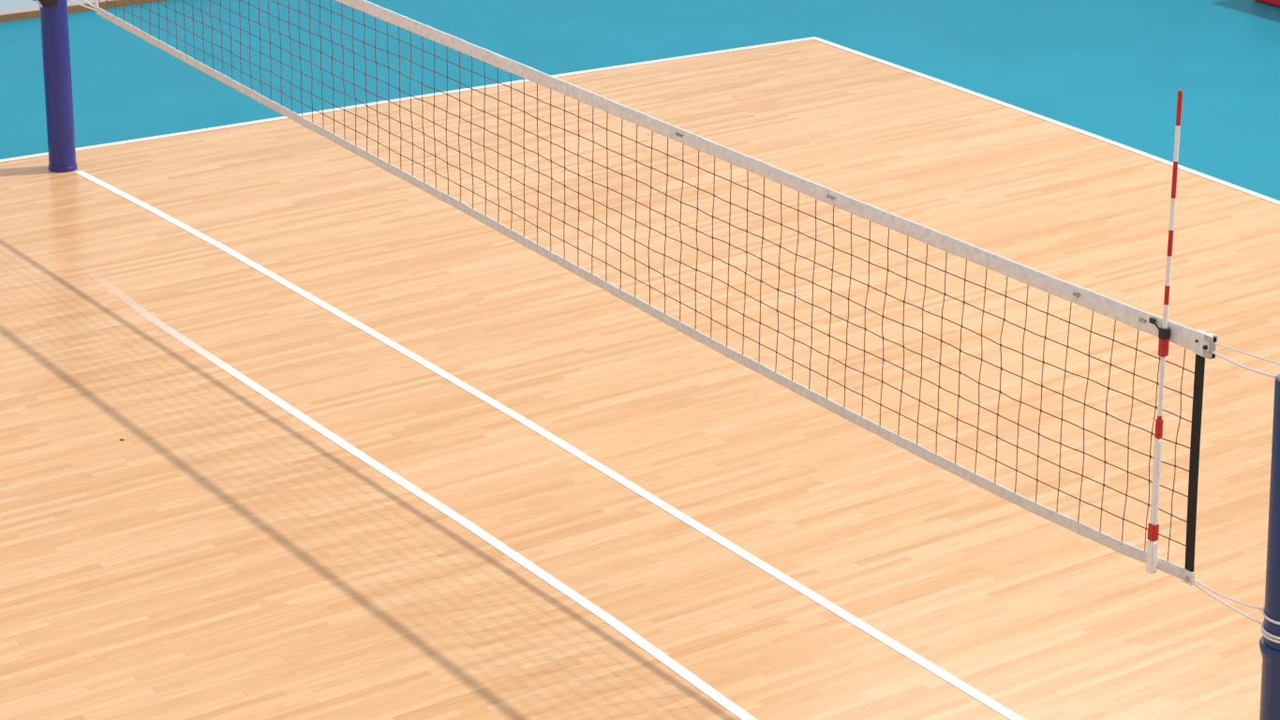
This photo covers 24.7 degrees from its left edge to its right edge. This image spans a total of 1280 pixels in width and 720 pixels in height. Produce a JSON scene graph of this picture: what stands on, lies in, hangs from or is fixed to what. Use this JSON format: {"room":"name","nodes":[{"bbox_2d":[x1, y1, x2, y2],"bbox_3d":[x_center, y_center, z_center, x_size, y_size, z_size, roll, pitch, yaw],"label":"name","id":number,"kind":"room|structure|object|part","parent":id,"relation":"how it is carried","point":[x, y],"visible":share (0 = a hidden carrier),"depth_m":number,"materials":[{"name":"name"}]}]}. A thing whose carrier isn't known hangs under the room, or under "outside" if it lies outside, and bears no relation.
{"room":"arena","nodes":[
{"label":"arena","id":0,"kind":"room"},
{"bbox_2d":[0,0,109,14],"bbox_3d":[-6.862,-4.645,22.862,27.000,4.500,0.200,-13,24,-32],"label":"wall","id":1,"kind":"structure","parent":0,"point":[7,7],"depth_m":24.56,"materials":[{"name":"white paint"}]},
{"bbox_2d":[0,0,169,22],"bbox_3d":[-6.826,-2.531,23.548,27.000,0.060,0.030,-13,24,-32],"label":"baseboard","id":2,"kind":"structure","parent":1,"relation":"attached to","point":[75,8],"depth_m":24.83,"materials":[{"name":"brown wood"}]},
{"bbox_2d":[0,0,1279,200],"bbox_3d":[0.786,1.545,12.962,27.000,0.001,27.350,-13,24,-32],"label":"floor","id":3,"kind":"structure","parent":0,"point":[1115,70],"depth_m":23.80,"materials":[{"name":"teal plastic"}]},
{"bbox_2d":[0,36,1279,719],"bbox_3d":[-1.557,1.285,13.565,17.840,0.003,16.050,-13,24,-32],"label":"court","id":4,"kind":"object","parent":3,"relation":"on","point":[382,454],"visible":0.99,"depth_m":16.20,"materials":[{"name":"brown wood"}]},
{"bbox_2d":[31,0,94,172],"bbox_3d":[-3.900,-2.313,19.894,0.274,2.275,0.817,-13,24,-32],"label":"post","id":5,"kind":"object","parent":4,"relation":"on","point":[53,13],"depth_m":20.26,"materials":[{"name":"blue metal"}]},
{"bbox_2d":[94,0,1218,585],"bbox_3d":[-0.727,-1.127,15.363,0.044,1.084,10.441,-13,24,-32],"label":"net","id":6,"kind":"object","parent":5,"relation":"attached to","point":[1201,343],"visible":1,"depth_m":13.51,"materials":[{"name":"black fabric"}]},
{"bbox_2d":[1146,89,1182,573],"bbox_3d":[2.016,-0.094,11.333,0.040,1.970,0.148,-13,24,-32],"label":"antenna","id":7,"kind":"object","parent":6,"relation":"attached to","point":[1164,332],"visible":1,"depth_m":11.35,"materials":[{"name":"plastic"}]},
{"bbox_3d":[2.032,-0.032,11.326,0.019,1.808,0.065,-13,24,-32],"label":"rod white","id":8,"kind":"part","parent":7,"relation":"part of","materials":[{"name":"white plastic"}]},
{"bbox_3d":[2.031,-0.354,11.214,0.019,1.386,0.050,-13,24,-32],"label":"rod red","id":9,"kind":"part","parent":7,"relation":"part of","materials":[{"name":"red plastic"}]},
{"bbox_2d":[1254,0,1279,7],"bbox_3d":[9.203,-1.462,20.619,0.260,0.500,13.270,-13,24,-32],"label":"padding","id":10,"kind":"object","parent":3,"relation":"on","point":[1276,3],"visible":1,"depth_m":25.58,"materials":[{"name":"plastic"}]},
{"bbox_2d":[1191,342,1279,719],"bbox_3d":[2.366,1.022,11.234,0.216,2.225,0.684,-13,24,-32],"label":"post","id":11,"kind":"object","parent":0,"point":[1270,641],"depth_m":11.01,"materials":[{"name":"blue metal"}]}
]}

